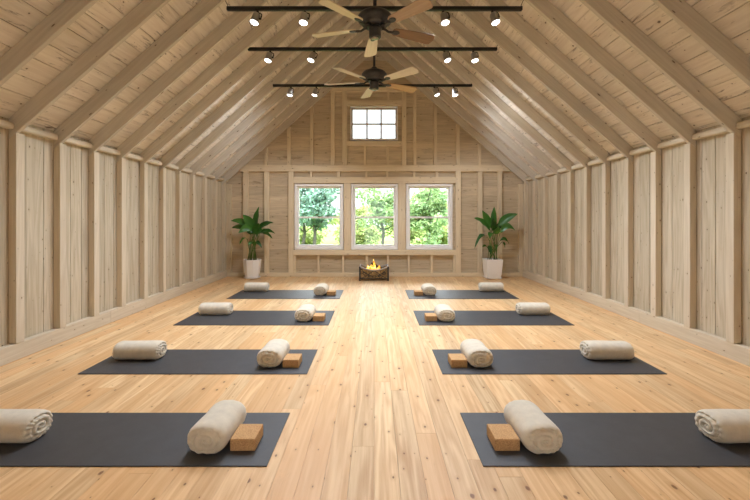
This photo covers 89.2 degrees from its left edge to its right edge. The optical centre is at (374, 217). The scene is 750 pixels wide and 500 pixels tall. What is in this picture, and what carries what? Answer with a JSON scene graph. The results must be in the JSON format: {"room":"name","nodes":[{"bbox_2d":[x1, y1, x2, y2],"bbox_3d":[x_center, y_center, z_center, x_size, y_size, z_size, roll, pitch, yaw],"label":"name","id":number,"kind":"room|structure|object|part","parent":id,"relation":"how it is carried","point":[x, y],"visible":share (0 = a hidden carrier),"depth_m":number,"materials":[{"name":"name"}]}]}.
{"room":"exercise studio","nodes":[
{"label":"exercise studio","id":0,"kind":"room"},
{"bbox_2d":[0,116,225,346],"bbox_3d":[-3.271,0.209,3.425,0.158,2.221,9.950,0,0,0],"label":"wall","id":1,"kind":"structure","parent":0,"point":[82,235],"depth_m":4.32,"materials":[{"name":"beige wood"}]},
{"bbox_2d":[0,270,226,365],"bbox_3d":[-3.229,1.195,3.368,0.062,0.150,9.735,0,0,0],"label":"baseboard","id":2,"kind":"structure","parent":1,"relation":"attached to","point":[9,353],"depth_m":4.26,"materials":[{"name":"beige wood"}]},
{"bbox_2d":[0,0,749,184],"bbox_3d":[0.000,-2.286,3.550,7.163,3.217,10.300,0,0,0],"label":"ceiling","id":3,"kind":"structure","parent":0,"point":[566,83],"depth_m":4.32,"materials":[{"name":"beige wood"}]},
{"bbox_2d":[225,0,333,25],"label":"track light","id":4,"kind":"object","parent":3,"relation":"attached to","point":[305,18],"depth_m":3.95,"materials":[{"name":"black metal"}]},
{"bbox_2d":[248,47,365,62],"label":"track light","id":5,"kind":"object","parent":3,"relation":"attached to","point":[313,56],"depth_m":4.88,"materials":[{"name":"black metal"}]},
{"bbox_2d":[273,84,369,96],"bbox_3d":[-0.863,-2.057,6.178,1.549,0.194,0.096,0,0,0],"label":"track light","id":6,"kind":"object","parent":3,"relation":"attached to","point":[290,92],"depth_m":6.17,"materials":[{"name":"black metal"}]},
{"bbox_3d":[-0.041,-2.157,6.190,3.242,0.038,0.038,0,0,0],"label":"rail","id":7,"kind":"part","parent":6,"relation":"part of","materials":[{"name":"black metal"}]},
{"bbox_2d":[324,55,418,97],"bbox_3d":[-0.046,-2.609,5.104,1.276,1.842,1.185,0,0,0],"label":"ceiling fan","id":8,"kind":"object","parent":3,"relation":"hanging from","point":[375,76],"visible":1,"depth_m":4.95,"materials":[{"name":"brown wood"}]},
{"bbox_3d":[-0.441,-1.800,5.090,0.490,0.009,0.148,0,13,8],"label":"blade","id":9,"kind":"part","parent":8,"relation":"part of","materials":[{"name":"beige wood"}]},
{"bbox_3d":[-0.312,-1.800,4.717,0.148,0.009,0.490,18,12,43],"label":"blade","id":10,"kind":"part","parent":8,"relation":"part of","materials":[{"name":"beige wood"}]},
{"bbox_3d":[-0.100,-1.800,5.455,0.148,0.009,0.490,-13,3,-12],"label":"blade","id":11,"kind":"part","parent":8,"relation":"part of","materials":[{"name":"beige wood"}]},
{"bbox_3d":[0.323,-1.800,4.750,0.490,0.009,0.148,0,-13,40],"label":"blade","id":12,"kind":"part","parent":8,"relation":"part of","materials":[{"name":"beige wood"}]},
{"bbox_3d":[0.367,-1.800,5.247,0.490,0.009,0.148,0,-13,-30],"label":"blade","id":13,"kind":"part","parent":8,"relation":"part of","materials":[{"name":"brown wood"}]},
{"bbox_2d":[312,0,434,56],"bbox_3d":[-0.013,-2.630,3.756,1.242,1.800,1.153,0,0,0],"label":"ceiling fan","id":14,"kind":"object","parent":3,"relation":"hanging from","point":[374,19],"visible":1,"depth_m":3.59,"materials":[{"name":"brown wood"}]},
{"bbox_3d":[-0.408,-1.842,3.789,0.465,0.009,0.144,0,13,15],"label":"blade","id":15,"kind":"part","parent":14,"relation":"part of","materials":[{"name":"beige wood"}]},
{"bbox_3d":[-0.293,-1.842,3.376,0.144,0.009,0.465,18,12,43],"label":"blade","id":16,"kind":"part","parent":14,"relation":"part of","materials":[{"name":"beige wood"}]},
{"bbox_3d":[-0.037,-1.842,4.101,0.144,0.009,0.465,-13,1,-5],"label":"blade","id":17,"kind":"part","parent":14,"relation":"part of","materials":[{"name":"beige wood"}]},
{"bbox_3d":[0.304,-1.842,3.386,0.465,0.009,0.144,0,-13,44],"label":"blade","id":18,"kind":"part","parent":14,"relation":"part of","materials":[{"name":"brown wood"}]},
{"bbox_3d":[0.389,-1.842,3.845,0.465,0.009,0.144,0,-13,-23],"label":"blade","id":19,"kind":"part","parent":14,"relation":"part of","materials":[{"name":"brown wood"}]},
{"bbox_2d":[342,6,404,10],"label":"track light","id":20,"kind":"object","parent":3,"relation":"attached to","point":[351,8],"depth_m":3.95,"materials":[{"name":"black metal"}]},
{"bbox_3d":[-0.005,-2.183,3.965,3.078,0.038,0.038,0,0,0],"label":"rail","id":21,"kind":"part","parent":20,"relation":"part of","materials":[{"name":"black metal"}]},
{"bbox_2d":[401,83,471,96],"bbox_3d":[0.992,-2.065,6.178,1.129,0.210,0.096,0,0,0],"label":"track light","id":22,"kind":"object","parent":3,"relation":"attached to","point":[436,91],"depth_m":6.17,"materials":[{"name":"black metal"}]},
{"bbox_2d":[377,45,497,62],"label":"track light","id":23,"kind":"object","parent":3,"relation":"attached to","point":[474,58],"depth_m":4.88,"materials":[{"name":"black metal"}]},
{"bbox_3d":[-0.032,-2.177,4.900,3.211,0.038,0.038,0,0,0],"label":"rail","id":24,"kind":"part","parent":23,"relation":"part of","materials":[{"name":"black metal"}]},
{"bbox_2d":[427,0,523,25],"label":"track light","id":25,"kind":"object","parent":3,"relation":"attached to","point":[495,20],"depth_m":3.95,"materials":[{"name":"black metal"}]},
{"bbox_2d":[0,277,749,499],"bbox_3d":[0.042,1.310,3.475,6.983,0.080,9.950,0,0,0],"label":"floor","id":26,"kind":"structure","parent":0,"point":[374,415],"depth_m":2.69,"materials":[{"name":"brown wood"}]},
{"bbox_2d":[0,413,289,466],"bbox_3d":[-1.468,1.266,2.203,1.833,0.006,0.530,0,0,0],"label":"yoga mat","id":27,"kind":"object","parent":26,"relation":"on","point":[72,439],"visible":0.74,"depth_m":2.13,"materials":[{"name":"grey rubber"}]},
{"bbox_2d":[0,409,52,442],"bbox_3d":[-2.118,1.190,2.184,0.415,0.147,0.199,0,0,1],"label":"rolled blanket","id":28,"kind":"object","parent":27,"relation":"on","point":[16,425],"visible":1,"depth_m":2.13,"materials":[{"name":"beige fabric"}]},
{"bbox_2d":[187,400,245,453],"bbox_3d":[-0.897,1.186,2.180,0.217,0.155,0.340,0,0,3],"label":"rolled blanket","id":29,"kind":"object","parent":27,"relation":"on","point":[214,430],"visible":0.99,"depth_m":2.05,"materials":[{"name":"beige fabric"}]},
{"bbox_2d":[230,424,262,450],"bbox_3d":[-0.718,1.230,2.135,0.136,0.066,0.155,0,0,0],"label":"block","id":30,"kind":"object","parent":27,"relation":"on","point":[246,437],"visible":1,"depth_m":2.08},
{"bbox_2d":[78,349,317,373],"bbox_3d":[-1.484,1.266,3.369,1.863,0.006,0.571,0,0,0],"label":"yoga mat","id":31,"kind":"object","parent":26,"relation":"on","point":[174,361],"visible":0.8,"depth_m":3.26,"materials":[{"name":"grey rubber"}]},
{"bbox_2d":[112,340,166,359],"bbox_3d":[-2.123,1.190,3.436,0.415,0.147,0.199,0,0,-1],"label":"rolled blanket","id":32,"kind":"object","parent":31,"relation":"on","point":[148,349],"visible":1,"depth_m":3.35,"materials":[{"name":"beige fabric"}]},
{"bbox_2d":[257,339,289,366],"bbox_3d":[-0.892,1.186,3.355,0.217,0.155,0.340,0,0,2],"label":"rolled blanket","id":33,"kind":"object","parent":31,"relation":"on","point":[273,353],"visible":1,"depth_m":3.21,"materials":[{"name":"beige fabric"}]},
{"bbox_2d":[283,354,301,367],"bbox_3d":[-0.712,1.230,3.283,0.136,0.066,0.155,0,0,0],"label":"block","id":34,"kind":"object","parent":31,"relation":"on","point":[290,360],"visible":1,"depth_m":3.21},
{"bbox_2d":[231,207,273,278],"bbox_3d":[-2.562,0.516,7.950,0.997,1.504,0.510,0,0,0],"label":"potted plant","id":35,"kind":"object","parent":26,"relation":"on","point":[251,265],"visible":1,"depth_m":7.92,"materials":[{"name":"green plant"}]},
{"bbox_3d":[-2.585,1.052,8.000,0.351,0.365,0.351,0,0,0],"label":"pot","id":36,"kind":"part","parent":35,"relation":"part of","materials":[{"name":"white ceramic"}]},
{"bbox_3d":[-2.541,0.550,7.992,0.296,0.744,0.246,0,0,0],"label":"stem","id":37,"kind":"part","parent":35,"relation":"part of","materials":[{"name":"green plant"}]},
{"bbox_2d":[174,311,334,324],"bbox_3d":[-1.466,1.266,4.840,1.837,0.006,0.701,0,0,0],"label":"yoga mat","id":38,"kind":"object","parent":26,"relation":"on","point":[236,317],"visible":0.8,"depth_m":4.73,"materials":[{"name":"grey rubber"}]},
{"bbox_2d":[198,302,232,314],"bbox_3d":[-2.092,1.190,5.004,0.415,0.147,0.199,0,0,1],"label":"rolled blanket","id":39,"kind":"object","parent":38,"relation":"on","point":[206,308],"visible":1,"depth_m":4.92,"materials":[{"name":"beige fabric"}]},
{"bbox_2d":[295,304,315,321],"bbox_3d":[-0.872,1.186,4.770,0.217,0.155,0.340,0,0,1],"label":"rolled blanket","id":40,"kind":"object","parent":38,"relation":"on","point":[305,312],"visible":0.99,"depth_m":4.62,"materials":[{"name":"beige fabric"}]},
{"bbox_2d":[313,313,325,320],"bbox_3d":[-0.692,1.230,4.718,0.136,0.066,0.155,0,0,0],"label":"block","id":41,"kind":"object","parent":38,"relation":"on","point":[317,316],"visible":1,"depth_m":4.64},
{"bbox_2d":[227,290,342,298],"bbox_3d":[-1.441,1.266,6.314,1.778,0.006,0.712,0,0,0],"label":"yoga mat","id":42,"kind":"object","parent":26,"relation":"on","point":[270,294],"visible":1,"depth_m":6.20,"materials":[{"name":"grey rubber"}]},
{"bbox_2d":[243,282,268,291],"bbox_3d":[-2.047,1.190,6.574,0.415,0.147,0.199,0,0,1],"label":"rolled blanket","id":43,"kind":"object","parent":42,"relation":"on","point":[249,286],"visible":1,"depth_m":6.49,"materials":[{"name":"beige fabric"}]},
{"bbox_2d":[313,283,328,294],"bbox_3d":[-0.895,1.186,6.330,0.217,0.155,0.340,0,0,2],"label":"rolled blanket","id":44,"kind":"object","parent":42,"relation":"on","point":[322,288],"visible":0.98,"depth_m":6.18,"materials":[{"name":"beige fabric"}]},
{"bbox_2d":[327,290,335,295],"bbox_3d":[-0.716,1.230,6.258,0.136,0.066,0.155,0,0,0],"label":"block","id":45,"kind":"object","parent":42,"relation":"on","point":[329,292],"visible":1,"depth_m":6.18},
{"bbox_2d":[359,259,388,280],"bbox_3d":[-0.020,1.058,7.860,0.606,0.423,0.416,0,0,0],"label":"fire pit","id":46,"kind":"object","parent":26,"relation":"on","point":[365,272],"visible":0.98,"depth_m":7.67,"materials":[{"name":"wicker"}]},
{"bbox_3d":[-0.020,1.110,7.676,0.570,0.250,0.012,0,0,0],"label":"panel","id":47,"kind":"part","parent":46,"relation":"part of","materials":[{"name":"brown wicker"}]},
{"bbox_2d":[405,290,518,298],"bbox_3d":[1.396,1.266,6.314,1.732,0.006,0.712,0,0,0],"label":"yoga mat","id":48,"kind":"object","parent":26,"relation":"on","point":[440,294],"visible":0.8,"depth_m":6.20,"materials":[{"name":"grey rubber"}]},
{"bbox_2d":[414,290,422,295],"bbox_3d":[0.716,1.230,6.258,0.136,0.066,0.155,0,0,0],"label":"block","id":49,"kind":"object","parent":48,"relation":"on","point":[416,292],"visible":1,"depth_m":6.18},
{"bbox_2d":[421,283,436,294],"bbox_3d":[0.894,1.186,6.330,0.217,0.155,0.340,0,0,-2],"label":"rolled blanket","id":50,"kind":"object","parent":48,"relation":"on","point":[427,288],"visible":0.99,"depth_m":6.18,"materials":[{"name":"beige fabric"}]},
{"bbox_2d":[478,282,503,291],"bbox_3d":[2.007,1.190,6.574,0.415,0.147,0.199,0,0,-1],"label":"rolled blanket","id":51,"kind":"object","parent":48,"relation":"on","point":[483,286],"visible":1,"depth_m":6.49,"materials":[{"name":"beige fabric"}]},
{"bbox_2d":[414,311,573,324],"bbox_3d":[1.440,1.266,4.840,1.836,0.006,0.701,0,0,0],"label":"yoga mat","id":52,"kind":"object","parent":26,"relation":"on","point":[461,317],"visible":0.8,"depth_m":4.73,"materials":[{"name":"grey rubber"}]},
{"bbox_2d":[424,313,436,320],"bbox_3d":[0.692,1.230,4.718,0.136,0.066,0.155,0,0,0],"label":"block","id":53,"kind":"object","parent":52,"relation":"on","point":[428,316],"visible":1,"depth_m":4.64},
{"bbox_2d":[434,304,454,321],"bbox_3d":[0.871,1.186,4.770,0.217,0.155,0.340,0,0,-1],"label":"rolled blanket","id":54,"kind":"object","parent":52,"relation":"on","point":[444,312],"visible":0.98,"depth_m":4.62,"materials":[{"name":"beige fabric"}]},
{"bbox_2d":[515,302,550,314],"bbox_3d":[2.078,1.190,5.004,0.415,0.147,0.199,0,0,-1],"label":"rolled blanket","id":55,"kind":"object","parent":52,"relation":"on","point":[522,308],"visible":1,"depth_m":4.92,"materials":[{"name":"beige fabric"}]},
{"bbox_2d":[474,207,516,278],"bbox_3d":[2.508,0.516,7.946,0.918,1.505,0.464,0,0,0],"label":"potted plant","id":56,"kind":"object","parent":26,"relation":"on","point":[492,267],"visible":1,"depth_m":7.91,"materials":[{"name":"green plant"}]},
{"bbox_3d":[2.472,1.048,8.000,0.341,0.375,0.341,0,0,0],"label":"pot","id":57,"kind":"part","parent":56,"relation":"part of","materials":[{"name":"white ceramic"}]},
{"bbox_3d":[2.480,0.527,7.941,0.349,0.772,0.301,0,0,0],"label":"stem","id":58,"kind":"part","parent":56,"relation":"part of","materials":[{"name":"green plant"}]},
{"bbox_2d":[432,349,666,373],"bbox_3d":[1.460,1.266,3.369,1.824,0.006,0.571,0,0,0],"label":"yoga mat","id":59,"kind":"object","parent":26,"relation":"on","point":[505,361],"visible":0.8,"depth_m":3.28,"materials":[{"name":"grey rubber"}]},
{"bbox_2d":[448,354,466,367],"bbox_3d":[0.712,1.230,3.283,0.136,0.066,0.155,0,0,0],"label":"block","id":60,"kind":"object","parent":59,"relation":"on","point":[455,360],"visible":1,"depth_m":3.21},
{"bbox_2d":[460,339,492,366],"bbox_3d":[0.891,1.186,3.355,0.217,0.155,0.340,0,0,-2],"label":"rolled blanket","id":61,"kind":"object","parent":59,"relation":"on","point":[476,353],"visible":1,"depth_m":3.21,"materials":[{"name":"beige fabric"}]},
{"bbox_2d":[580,340,634,359],"bbox_3d":[2.092,1.190,3.436,0.415,0.147,0.199,0,0,1],"label":"rolled blanket","id":62,"kind":"object","parent":59,"relation":"on","point":[590,349],"visible":1,"depth_m":3.35,"materials":[{"name":"beige fabric"}]},
{"bbox_2d":[460,413,749,466],"bbox_3d":[1.468,1.266,2.203,1.833,0.006,0.530,0,0,0],"label":"yoga mat","id":63,"kind":"object","parent":26,"relation":"on","point":[589,439],"visible":0.74,"depth_m":2.13,"materials":[{"name":"grey rubber"}]},
{"bbox_2d":[487,424,519,450],"bbox_3d":[0.718,1.230,2.135,0.136,0.066,0.155,0,0,0],"label":"block","id":64,"kind":"object","parent":63,"relation":"on","point":[502,437],"visible":1,"depth_m":2.08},
{"bbox_2d":[504,400,562,453],"bbox_3d":[0.896,1.186,2.180,0.217,0.155,0.340,0,0,-3],"label":"rolled blanket","id":65,"kind":"object","parent":63,"relation":"on","point":[535,430],"visible":1,"depth_m":2.05,"materials":[{"name":"beige fabric"}]},
{"bbox_2d":[695,409,749,442],"bbox_3d":[2.103,1.190,2.184,0.415,0.147,0.199,0,0,-1],"label":"rolled blanket","id":66,"kind":"object","parent":63,"relation":"on","point":[720,425],"visible":1,"depth_m":2.13,"materials":[{"name":"beige fabric"}]},
{"bbox_2d":[226,53,523,272],"bbox_3d":[0.000,-1.237,8.303,6.680,5.014,0.175,0,0,0],"label":"wall","id":67,"kind":"structure","parent":0,"point":[431,147],"depth_m":8.30,"materials":[{"name":"brown wood"}]},
{"bbox_2d":[295,184,343,249],"bbox_3d":[-1.219,-0.026,8.320,1.062,1.429,0.130,0,0,0],"label":"window","id":68,"kind":"structure","parent":67,"relation":"in","point":[340,246],"depth_m":8.30,"materials":[{"name":"white wood"}]},
{"bbox_3d":[-1.219,0.300,8.316,0.962,0.666,0.035,0,0,0],"label":"sash","id":69,"kind":"part","parent":68,"relation":"part of","materials":[{"name":"white"}]},
{"bbox_3d":[-1.219,-0.342,8.352,0.962,0.698,0.035,0,0,0],"label":"sash","id":70,"kind":"part","parent":68,"relation":"part of","materials":[{"name":"white"}]},
{"bbox_2d":[350,106,397,140],"bbox_3d":[-0.021,-2.060,8.318,1.034,0.734,0.135,0,0,0],"label":"window","id":71,"kind":"structure","parent":67,"relation":"in","point":[352,108],"depth_m":8.32,"materials":[{"name":"white wood"}]},
{"bbox_2d":[351,184,397,249],"bbox_3d":[-0.011,-0.026,8.320,1.014,1.429,0.130,0,0,0],"label":"window","id":72,"kind":"structure","parent":67,"relation":"in","point":[353,186],"depth_m":8.27,"materials":[{"name":"white wood"}]},
{"bbox_3d":[-0.011,-0.342,8.352,0.914,0.698,0.035,0,0,0],"label":"sash","id":73,"kind":"part","parent":72,"relation":"part of","materials":[{"name":"white"}]},
{"bbox_3d":[-0.011,0.300,8.316,0.914,0.666,0.035,0,0,0],"label":"sash","id":74,"kind":"part","parent":72,"relation":"part of","materials":[{"name":"white"}]},
{"bbox_3d":[-0.006,0.748,8.258,3.515,0.108,0.087,0,0,0],"label":"window stool","id":75,"kind":"part","parent":67,"relation":"part of","materials":[{"name":"brown wood"}]},
{"bbox_3d":[-0.011,-1.612,8.268,1.192,0.104,0.067,0,0,0],"label":"window stool","id":76,"kind":"part","parent":67,"relation":"part of","materials":[{"name":"brown wood"}]},
{"bbox_2d":[227,272,522,276],"bbox_3d":[0.000,1.229,8.261,6.396,0.082,0.077,0,0,0],"label":"baseboard","id":77,"kind":"structure","parent":67,"relation":"attached to","point":[233,274],"depth_m":8.22,"materials":[{"name":"brown wood"}]},
{"bbox_3d":[0.000,-1.079,8.262,5.851,0.139,0.079,0,0,0],"label":"wall plate","id":78,"kind":"part","parent":67,"relation":"part of","materials":[{"name":"brown wood"}]},
{"bbox_2d":[406,184,452,249],"bbox_3d":[1.182,-0.026,8.320,1.010,1.429,0.130,0,0,0],"label":"window","id":79,"kind":"structure","parent":67,"relation":"in","point":[449,246],"depth_m":8.26,"materials":[{"name":"white wood"}]},
{"bbox_3d":[1.182,-0.342,8.352,0.910,0.698,0.035,0,0,0],"label":"sash","id":80,"kind":"part","parent":79,"relation":"part of","materials":[{"name":"white"}]},
{"bbox_3d":[1.182,0.300,8.316,0.910,0.666,0.035,0,0,0],"label":"sash","id":81,"kind":"part","parent":79,"relation":"part of","materials":[{"name":"white"}]},
{"bbox_2d":[524,116,749,346],"bbox_3d":[3.271,0.209,3.425,0.158,2.221,9.950,0,0,0],"label":"wall","id":82,"kind":"structure","parent":0,"point":[667,235],"depth_m":4.32,"materials":[{"name":"beige wood"}]},
{"bbox_2d":[523,270,749,365],"bbox_3d":[3.229,1.195,3.368,0.062,0.150,9.735,0,0,0],"label":"baseboard","id":83,"kind":"structure","parent":82,"relation":"attached to","point":[740,353],"depth_m":4.26,"materials":[{"name":"beige wood"}]},
{"label":"outside","id":84,"kind":"structure","parent":0,"visible":0},
{"bbox_2d":[299,226,445,244],"bbox_3d":[0.000,1.720,44.250,80.000,0.100,71.500,0,0,0],"label":"ground","id":85,"kind":"structure","parent":84,"point":[330,239],"depth_m":29.52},
{"bbox_2d":[299,225,330,244],"bbox_3d":[-3.451,0.719,18.346,2.613,2.406,2.689,0,0,0],"label":"tree","id":86,"kind":"object","parent":85,"relation":"on","point":[309,234],"visible":0.32,"depth_m":18.20,"materials":[{"name":"green plant"}]},
{"bbox_2d":[299,188,339,244],"bbox_3d":[-2.612,-0.144,15.146,3.034,3.632,2.394,0,0,-34],"label":"tree","id":87,"kind":"object","parent":85,"relation":"on","point":[311,204],"visible":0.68,"depth_m":14.76,"materials":[{"name":"green plant"}]},
{"bbox_2d":[326,204,378,240],"bbox_3d":[-1.503,0.323,26.086,3.871,2.725,2.686,0,0,0],"label":"tree","id":88,"kind":"object","parent":85,"relation":"on","point":[363,209],"visible":0.21,"depth_m":26.15,"materials":[{"name":"green plant"}]},
{"bbox_2d":[333,211,384,244],"bbox_3d":[-0.760,0.674,18.787,2.592,2.163,2.501,0,0,0],"label":"tree","id":89,"kind":"object","parent":85,"relation":"on","point":[362,234],"visible":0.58,"depth_m":18.58,"materials":[{"name":"green plant"}]},
{"bbox_2d":[356,188,393,244],"bbox_3d":[0.341,0.013,16.814,2.275,3.319,2.984,0,0,40],"label":"tree","id":90,"kind":"object","parent":85,"relation":"on","point":[381,205],"visible":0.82,"depth_m":16.57,"materials":[{"name":"green plant"}]},
{"bbox_2d":[377,214,423,244],"bbox_3d":[1.441,0.453,20.133,2.595,2.451,2.351,0,0,15],"label":"bush","id":91,"kind":"object","parent":85,"relation":"on","point":[412,237],"visible":0.15,"depth_m":19.57,"materials":[{"name":"green plant"}]},
{"bbox_2d":[392,188,447,244],"bbox_3d":[2.321,0.040,15.395,2.108,3.270,2.816,0,0,-45],"label":"tree","id":92,"kind":"object","parent":85,"relation":"on","point":[427,207],"visible":0.77,"depth_m":14.97,"materials":[{"name":"green plant"}]},
{"bbox_2d":[410,223,447,244],"bbox_3d":[2.855,0.761,18.151,2.643,1.933,2.329,0,0,26],"label":"bush","id":93,"kind":"object","parent":85,"relation":"on","point":[444,240],"visible":0.3,"depth_m":17.69,"materials":[{"name":"green plant"}]},
{"bbox_2d":[410,188,447,241],"bbox_3d":[3.312,-0.304,21.889,3.177,3.951,3.680,0,0,0],"label":"tree","id":94,"kind":"object","parent":85,"relation":"on","point":[413,194],"visible":0.04,"depth_m":20.97,"materials":[{"name":"green plant"}]}
]}

